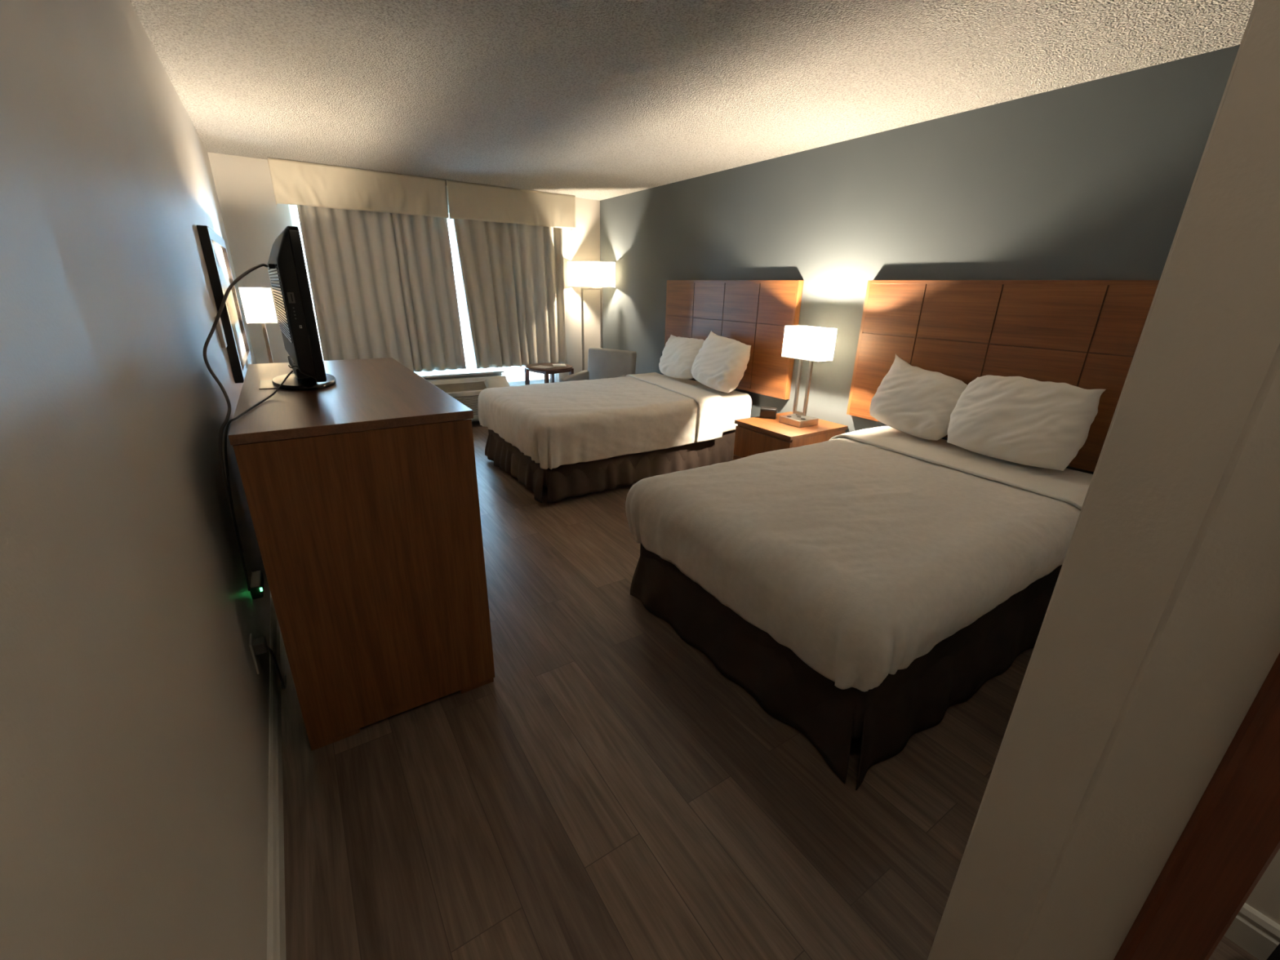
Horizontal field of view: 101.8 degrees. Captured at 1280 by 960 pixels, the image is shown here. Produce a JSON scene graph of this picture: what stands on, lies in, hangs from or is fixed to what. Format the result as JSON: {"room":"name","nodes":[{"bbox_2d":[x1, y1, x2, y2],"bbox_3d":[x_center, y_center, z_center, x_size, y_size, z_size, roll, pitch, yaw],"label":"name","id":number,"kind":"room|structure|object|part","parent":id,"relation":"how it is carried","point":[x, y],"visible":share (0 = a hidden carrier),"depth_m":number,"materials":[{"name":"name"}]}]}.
{"room":"hotel room","nodes":[
{"label":"hotel room","id":0,"kind":"room"},
{"bbox_2d":[0,0,270,959],"bbox_3d":[-1.374,-0.301,1.496,0.100,2.440,8.225,-12,24,-31],"label":"wall","id":1,"kind":"structure","parent":0,"point":[135,702],"depth_m":0.82,"materials":[{"name":"beige paint"}]},
{"bbox_2d":[213,315,226,348],"bbox_3d":[-2.031,-0.717,2.522,0.018,0.145,0.095,-12,24,-31],"label":"wall plate","id":2,"kind":"object","parent":1,"relation":"attached to","point":[220,327],"visible":0.72,"depth_m":2.50,"materials":[{"name":"white paint"}]},
{"bbox_2d":[196,225,251,383],"bbox_3d":[-2.438,-1.043,3.087,0.041,0.760,1.140,-12,24,-31],"label":"framed picture","id":3,"kind":"object","parent":1,"relation":"attached to","point":[213,246],"visible":0.88,"depth_m":2.77},
{"bbox_2d":[217,266,240,342],"bbox_3d":[-2.436,-1.044,3.088,0.002,0.410,0.730,-12,24,-32],"label":"print","id":4,"kind":"object","parent":3,"relation":"attached to","point":[222,271],"depth_m":3.12},
{"bbox_2d":[249,569,263,599],"bbox_3d":[-1.430,0.391,1.946,0.036,0.048,0.147,-12,24,-31],"label":"modem","id":5,"kind":"object","parent":1,"relation":"attached to","point":[256,585],"visible":0.95,"depth_m":1.91,"materials":[{"name":"black plastic"}]},
{"bbox_2d":[248,633,286,688],"bbox_3d":[-1.298,0.638,1.835,0.055,0.353,0.296,-12,24,-31],"label":"wall outlet","id":6,"kind":"object","parent":1,"relation":"attached to","point":[259,646],"visible":1,"depth_m":1.69,"materials":[{"name":"white paint"}]},
{"bbox_3d":[-1.254,0.565,1.692,0.006,0.115,0.070,-12,24,-32],"label":"plate","id":7,"kind":"part","parent":6,"relation":"part of","materials":[{"name":"white paint"}]},
{"bbox_3d":[-1.291,0.650,1.858,0.023,0.315,0.275,-12,24,-32],"label":"cord","id":8,"kind":"part","parent":6,"relation":"part of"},
{"bbox_2d":[266,592,286,959],"bbox_3d":[-1.337,0.789,1.909,0.016,0.112,7.975,-12,24,-31],"label":"baseboard","id":9,"kind":"structure","parent":1,"relation":"attached to","point":[276,913],"depth_m":1.46,"materials":[{"name":"white paint"}]},
{"bbox_2d":[207,151,600,386],"bbox_3d":[-2.044,-1.830,5.615,3.612,2.440,0.150,-12,24,-31],"label":"wall","id":10,"kind":"structure","parent":0,"point":[252,220],"depth_m":4.58,"materials":[{"name":"beige paint"}]},
{"bbox_2d":[267,157,576,230],"bbox_3d":[-1.927,-2.765,5.133,2.827,0.342,0.163,-12,24,-31],"label":"valance","id":11,"kind":"object","parent":10,"relation":"attached to","point":[294,182],"visible":1,"depth_m":4.93,"materials":[{"name":"beige fabric"}]},
{"bbox_3d":[-2.490,-2.629,4.727,1.432,0.340,0.137,-9,23,-27],"label":"fabric panel","id":12,"kind":"part","parent":11,"relation":"part of","materials":[{"name":"beige fabric"}]},
{"bbox_3d":[-1.300,-2.877,5.477,1.397,0.339,0.137,-14,25,-36],"label":"fabric panel","id":13,"kind":"part","parent":11,"relation":"part of","materials":[{"name":"beige fabric"}]},
{"bbox_3d":[-1.938,-2.720,5.159,2.620,0.020,0.020,-12,24,-31],"label":"rail","id":14,"kind":"object","parent":11,"relation":"attached to","visible":0},
{"bbox_2d":[296,204,466,374],"bbox_3d":[-2.471,-1.843,5.136,1.341,1.622,0.111,-11,24,-31],"label":"curtain","id":15,"kind":"object","parent":14,"relation":"hanging from","point":[383,284],"visible":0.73,"depth_m":5.08,"materials":[{"name":"grey fabric"}]},
{"bbox_2d":[452,218,514,368],"bbox_3d":[-1.669,-2.029,5.689,0.614,1.580,0.025,-12,24,-31],"label":"sheer curtain","id":16,"kind":"object","parent":14,"relation":"hanging from","point":[468,341],"visible":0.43,"depth_m":5.64,"materials":[{"name":"white fabric"}]},
{"bbox_2d":[453,218,567,368],"bbox_3d":[-1.405,-2.063,5.801,1.217,1.622,0.113,-12,24,-31],"label":"curtain","id":17,"kind":"object","parent":14,"relation":"hanging from","point":[513,274],"visible":0.88,"depth_m":5.79,"materials":[{"name":"grey fabric"}]},
{"bbox_2d":[288,204,556,385],"bbox_3d":[-2.100,-1.866,5.594,2.526,1.796,0.050,-12,24,-31],"label":"window","id":18,"kind":"structure","parent":10,"relation":"in","point":[291,207],"depth_m":6.22,"materials":[{"name":"glass"}]},
{"bbox_2d":[418,368,504,377],"bbox_3d":[-2.353,-1.110,5.564,1.806,0.021,0.160,-12,24,-31],"label":"trim","id":19,"kind":"structure","parent":10,"relation":"attached to","point":[495,371],"depth_m":5.76,"materials":[{"name":"white paint"}]},
{"bbox_2d":[423,373,502,379],"bbox_3d":[-2.381,-1.027,5.635,1.806,0.181,0.068,-12,24,-31],"label":"trim","id":20,"kind":"structure","parent":10,"relation":"attached to","point":[492,374],"depth_m":5.82,"materials":[{"name":"beige paint"}]},
{"bbox_2d":[129,0,1255,200],"bbox_3d":[0.282,-1.829,2.077,4.000,0.100,8.225,-12,24,-31],"label":"ceiling","id":21,"kind":"structure","parent":0,"point":[593,100],"depth_m":2.42,"materials":[{"name":"white paint"}]},
{"bbox_2d":[280,421,1258,959],"bbox_3d":[0.226,0.554,2.953,4.000,0.100,8.225,-12,24,-31],"label":"floor","id":22,"kind":"structure","parent":0,"point":[611,793],"depth_m":1.59,"materials":[{"name":"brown wood"}]},
{"bbox_2d":[227,357,495,751],"bbox_3d":[-1.230,0.123,2.296,0.640,1.100,1.480,-12,24,-31],"label":"dresser","id":23,"kind":"object","parent":22,"relation":"on","point":[361,490],"visible":1,"depth_m":1.69,"materials":[{"name":"brown wood"}]},
{"bbox_2d":[224,370,293,591],"bbox_3d":[-1.237,-0.038,1.764,0.036,0.569,0.626,-4,21,-13],"label":"power cord","id":24,"kind":"object","parent":23,"relation":"on","point":[291,371],"visible":1,"depth_m":1.51,"materials":[{"name":"black rubber"}]},
{"bbox_2d":[258,379,277,389],"bbox_3d":[-1.446,-0.376,2.039,0.072,0.003,0.205,-12,24,-31],"label":"paper card","id":25,"kind":"object","parent":23,"relation":"on","point":[264,384],"visible":0.56,"depth_m":2.01,"materials":[{"name":"white paper"}]},
{"bbox_2d":[267,226,336,391],"bbox_3d":[-1.336,-0.644,1.991,0.216,0.545,0.750,-13,24,-34],"label":"television","id":26,"kind":"object","parent":23,"relation":"on","point":[288,276],"visible":1,"depth_m":1.74,"materials":[{"name":"black plastic"}]},
{"bbox_2d":[202,263,268,551],"bbox_3d":[-1.226,-0.257,1.684,0.078,0.835,0.503,-1,20,-5],"label":"cable","id":27,"kind":"object","parent":26,"relation":"attached to","point":[231,286],"visible":0.97,"depth_m":1.51,"materials":[{"name":"black rubber"}]},
{"bbox_2d":[267,263,293,343],"bbox_3d":[-1.367,-0.676,1.968,0.003,0.248,0.670,-13,24,-34],"label":"vent grille","id":28,"kind":"object","parent":26,"relation":"attached to","point":[284,325],"depth_m":1.88,"materials":[{"name":"black plastic"}]},
{"bbox_2d":[426,374,510,419],"bbox_3d":[-1.987,-0.849,5.740,1.100,0.515,0.265,-12,24,-31],"label":"air conditioner","id":29,"kind":"object","parent":22,"relation":"on","point":[466,390],"visible":0.16,"depth_m":5.69,"materials":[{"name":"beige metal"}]},
{"bbox_2d":[435,381,486,392],"bbox_3d":[-2.052,-0.983,5.569,0.800,0.074,0.095,-12,24,-32],"label":"grille","id":30,"kind":"object","parent":29,"relation":"attached to","point":[446,386],"depth_m":5.64,"materials":[{"name":"beige metal"}]},
{"bbox_3d":[-1.920,-0.797,5.651,1.100,0.312,0.022,-12,24,-32],"label":"frame","id":31,"kind":"part","parent":29,"relation":"part of","materials":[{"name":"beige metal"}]},
{"bbox_2d":[453,395,478,415],"bbox_3d":[-1.920,-0.793,5.652,1.028,0.214,0.015,-12,24,-32],"label":"grille","id":32,"kind":"object","parent":29,"relation":"attached to","point":[471,402],"depth_m":5.68,"materials":[{"name":"beige metal"}]},
{"bbox_3d":[-1.607,-1.079,5.836,0.205,0.096,0.108,-12,24,-32],"label":"control door","id":33,"kind":"part","parent":29,"relation":"part of","materials":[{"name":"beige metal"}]},
{"bbox_2d":[524,363,573,385],"bbox_3d":[-1.010,-0.945,5.850,0.514,0.662,0.514,19,26,39],"label":"side table","id":34,"kind":"object","parent":22,"relation":"on","point":[552,371],"visible":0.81,"depth_m":5.67,"materials":[{"name":"brown wood"}]},
{"bbox_3d":[-1.254,-0.937,5.842,0.040,0.642,0.040,19,26,39],"label":"leg","id":35,"kind":"part","parent":34,"relation":"part of","materials":[{"name":"brown wood"}]},
{"bbox_2d":[530,364,554,368],"bbox_3d":[-1.060,-1.229,5.654,0.200,0.003,0.150,13,23,29],"label":"paper sheet","id":36,"kind":"object","parent":34,"relation":"on","point":[540,366],"visible":1,"depth_m":5.64,"materials":[{"name":"white paper"}]},
{"bbox_3d":[-1.000,-0.851,5.624,0.040,0.642,0.040,19,26,39],"label":"leg","id":37,"kind":"part","parent":34,"relation":"part of","materials":[{"name":"brown wood"}]},
{"bbox_3d":[-1.020,-1.020,6.083,0.040,0.642,0.040,19,26,39],"label":"leg","id":38,"kind":"part","parent":34,"relation":"part of","materials":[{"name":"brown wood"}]},
{"bbox_2d":[552,364,566,366],"bbox_3d":[-0.898,-1.279,5.800,0.140,0.003,0.200,-4,21,-13],"label":"paper sheet","id":39,"kind":"object","parent":34,"relation":"on","point":[553,365],"visible":1,"depth_m":5.79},
{"bbox_3d":[-0.766,-0.933,5.865,0.040,0.642,0.040,19,26,39],"label":"leg","id":40,"kind":"part","parent":34,"relation":"part of","materials":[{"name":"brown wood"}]},
{"bbox_2d":[567,260,615,370],"bbox_3d":[-0.577,-1.684,6.288,0.531,1.767,0.170,5,21,10],"label":"floor lamp","id":41,"kind":"object","parent":22,"relation":"on","point":[584,274],"visible":0.83,"depth_m":5.98,"materials":[{"name":"white fabric"}]},
{"bbox_3d":[-0.696,-1.563,6.358,0.022,1.437,0.022,5,21,10],"label":"post","id":42,"kind":"part","parent":41,"relation":"part of","materials":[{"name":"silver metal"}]},
{"bbox_3d":[-0.561,-2.383,6.031,0.530,0.276,0.150,5,21,10],"label":"lamp shade","id":43,"kind":"part","parent":41,"relation":"part of","materials":[{"name":"white fabric"}]},
{"bbox_3d":[-0.465,-1.542,6.315,0.022,1.437,0.022,5,21,10],"label":"post","id":44,"kind":"part","parent":41,"relation":"part of","materials":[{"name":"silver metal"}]},
{"bbox_2d":[559,347,636,382],"bbox_3d":[-0.456,-0.966,5.670,0.600,0.850,0.613,14,24,30],"label":"armchair","id":45,"kind":"object","parent":22,"relation":"on","point":[602,363],"visible":0.2,"depth_m":5.71,"materials":[{"name":"grey fabric"}]},
{"bbox_3d":[-0.719,-0.982,5.750,0.072,0.413,0.453,14,24,30],"label":"armrest","id":46,"kind":"part","parent":45,"relation":"part of","materials":[{"name":"grey fabric"}]},
{"bbox_3d":[-0.328,-1.138,5.813,0.600,0.620,0.151,14,24,30],"label":"backrest","id":47,"kind":"part","parent":45,"relation":"part of","materials":[{"name":"grey fabric"}]},
{"bbox_2d":[484,429,735,502],"bbox_3d":[-0.232,-0.454,4.606,1.986,0.632,1.377,-12,24,-31],"label":"bed","id":48,"kind":"object","parent":22,"relation":"on","point":[580,478],"visible":0.32,"depth_m":4.05,"materials":[{"name":"fabric"}]},
{"bbox_2d":[477,372,751,469],"bbox_3d":[-0.232,-0.609,4.539,1.998,0.379,1.419,-12,24,-31],"label":"blanket","id":49,"kind":"object","parent":48,"relation":"on","point":[555,424],"visible":0.99,"depth_m":4.05,"materials":[{"name":"white fabric"}]},
{"bbox_2d":[658,334,704,379],"bbox_3d":[0.384,-1.159,4.938,0.262,0.382,0.536,-12,24,-31],"label":"pillow","id":50,"kind":"object","parent":49,"relation":"on","point":[679,353],"visible":0.88,"depth_m":4.83,"materials":[{"name":"white fabric"}]},
{"bbox_2d":[691,330,751,392],"bbox_3d":[0.672,-1.011,4.439,0.297,0.461,0.641,-8,22,-25],"label":"pillow","id":51,"kind":"object","parent":49,"relation":"on","point":[721,363],"visible":1,"depth_m":4.31,"materials":[{"name":"white fabric"}]},
{"bbox_2d":[733,411,848,460],"bbox_3d":[1.115,-0.157,3.973,0.616,0.570,0.545,-12,24,-31],"label":"nightstand","id":52,"kind":"object","parent":22,"relation":"on","point":[753,435],"visible":0.48,"depth_m":3.76,"materials":[{"name":"brown wood"}]},
{"bbox_3d":[0.872,-0.005,3.860,0.020,0.233,0.529,-12,24,-32],"label":"drawer","id":53,"kind":"part","parent":52,"relation":"part of","materials":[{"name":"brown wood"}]},
{"bbox_3d":[0.877,-0.227,3.779,0.020,0.225,0.529,-12,24,-32],"label":"drawer","id":54,"kind":"part","parent":52,"relation":"part of","materials":[{"name":"brown wood"}]},
{"bbox_2d":[759,406,777,418],"bbox_3d":[0.987,-0.517,4.004,0.124,0.078,0.072,7,21,15],"label":"alarm clock","id":55,"kind":"object","parent":52,"relation":"on","point":[766,412],"visible":1,"depth_m":3.97,"materials":[{"name":"black plastic"}]},
{"bbox_2d":[778,325,837,427],"bbox_3d":[1.184,-0.745,3.755,0.200,0.687,0.336,-12,24,-31],"label":"table lamp","id":56,"kind":"object","parent":52,"relation":"on","point":[811,344],"visible":1,"depth_m":3.66,"materials":[{"name":"white fabric"}]},
{"bbox_3d":[1.158,-0.718,3.805,0.020,0.429,0.020,-12,24,-32],"label":"post","id":57,"kind":"part","parent":56,"relation":"part of","materials":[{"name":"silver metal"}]},
{"bbox_3d":[1.209,-0.691,3.734,0.020,0.429,0.020,-12,24,-32],"label":"post","id":58,"kind":"part","parent":56,"relation":"part of","materials":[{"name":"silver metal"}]},
{"bbox_3d":[1.189,-0.966,3.674,0.165,0.214,0.335,-12,24,-32],"label":"lamp shade","id":59,"kind":"part","parent":56,"relation":"part of","materials":[{"name":"white fabric"}]},
{"bbox_2d":[630,543,1062,790],"bbox_3d":[1.157,0.319,2.590,2.047,0.632,1.352,-12,24,-31],"label":"bed","id":60,"kind":"object","parent":22,"relation":"on","point":[913,700],"visible":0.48,"depth_m":1.94,"materials":[{"name":"fabric"}]},
{"bbox_2d":[625,426,1093,692],"bbox_3d":[1.116,0.146,2.506,2.004,0.338,1.428,-12,24,-31],"label":"blanket","id":61,"kind":"object","parent":60,"relation":"on","point":[859,553],"visible":0.87,"depth_m":1.99,"materials":[{"name":"white fabric"}]},
{"bbox_2d":[869,354,967,440],"bbox_3d":[1.659,-0.493,3.114,0.263,0.445,0.535,-12,24,-31],"label":"pillow","id":62,"kind":"object","parent":61,"relation":"on","point":[914,401],"visible":0.91,"depth_m":3.05,"materials":[{"name":"white fabric"}]},
{"bbox_2d":[946,374,1106,471],"bbox_3d":[1.928,-0.309,2.671,0.308,0.417,0.601,-12,24,-31],"label":"pillow","id":63,"kind":"object","parent":61,"relation":"on","point":[1019,420],"visible":1,"depth_m":2.57,"materials":[{"name":"white fabric"}]},
{"bbox_2d":[1266,943,1279,959],"bbox_3d":[1.409,1.024,1.024,0.239,0.399,0.193,-12,24,-31],"label":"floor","id":64,"kind":"structure","parent":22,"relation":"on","point":[1275,955],"depth_m":1.15,"materials":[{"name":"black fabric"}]},
{"bbox_3d":[-2.432,-0.297,3.877,0.580,0.745,1.400,-12,24,-31],"label":"desk","id":65,"kind":"object","parent":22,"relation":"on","visible":0},
{"bbox_2d":[239,287,277,363],"bbox_3d":[-2.555,-0.949,3.566,0.200,0.687,0.336,-12,24,-31],"label":"table lamp","id":66,"kind":"object","parent":65,"relation":"on","point":[258,304],"visible":0.66,"depth_m":3.36,"materials":[{"name":"white fabric"}]},
{"bbox_3d":[-2.550,-1.170,3.485,0.165,0.214,0.335,-12,24,-32],"label":"lamp shade","id":67,"kind":"part","parent":66,"relation":"part of","materials":[{"name":"white fabric"}]},
{"bbox_3d":[-2.531,-0.895,3.545,0.020,0.429,0.020,-12,24,-32],"label":"post","id":68,"kind":"part","parent":66,"relation":"part of","materials":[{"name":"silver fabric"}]},
{"bbox_2d":[600,44,1239,474],"bbox_3d":[1.121,-1.271,4.293,0.100,2.440,6.025,-12,24,-31],"label":"wall","id":69,"kind":"structure","parent":0,"point":[1093,180],"depth_m":3.10,"materials":[{"name":"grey paint"}]},
{"bbox_2d":[664,280,804,399],"bbox_3d":[0.744,-1.329,4.727,0.054,0.905,1.679,-12,24,-31],"label":"headboard","id":70,"kind":"object","parent":69,"relation":"attached to","point":[756,313],"visible":0.75,"depth_m":4.42,"materials":[{"name":"brown wood"}]},
{"bbox_2d":[846,280,1159,471],"bbox_3d":[1.999,-0.646,2.947,0.054,0.905,1.726,-12,24,-31],"label":"headboard","id":71,"kind":"object","parent":69,"relation":"attached to","point":[1083,334],"visible":0.53,"depth_m":2.82,"materials":[{"name":"brown wood"}]},
{"bbox_2d":[927,0,1279,959],"bbox_3d":[1.769,-0.150,1.285,2.548,2.440,0.291,-12,24,-31],"label":"wall partition","id":72,"kind":"structure","parent":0,"point":[1158,636],"depth_m":0.70,"materials":[{"name":"beige paint"}]},
{"bbox_2d":[1113,653,1279,959],"bbox_3d":[0.870,0.242,0.653,0.108,2.100,0.018,5,21,10],"label":"trim","id":73,"kind":"structure","parent":72,"relation":"attached to","point":[1231,837],"depth_m":0.76,"materials":[{"name":"red wood"}]},
{"bbox_2d":[1244,848,1279,924],"bbox_3d":[2.015,0.240,0.239,0.100,2.440,2.014,-12,24,-31],"label":"wall","id":74,"kind":"structure","parent":0,"point":[1264,898],"depth_m":1.23,"materials":[{"name":"beige paint"}]},
{"bbox_2d":[1224,902,1279,959],"bbox_3d":[1.650,1.184,1.022,0.016,0.112,0.950,-12,24,-31],"label":"baseboard","id":75,"kind":"structure","parent":74,"relation":"attached to","point":[1257,934],"depth_m":1.25,"materials":[{"name":"white paint"}]}
]}

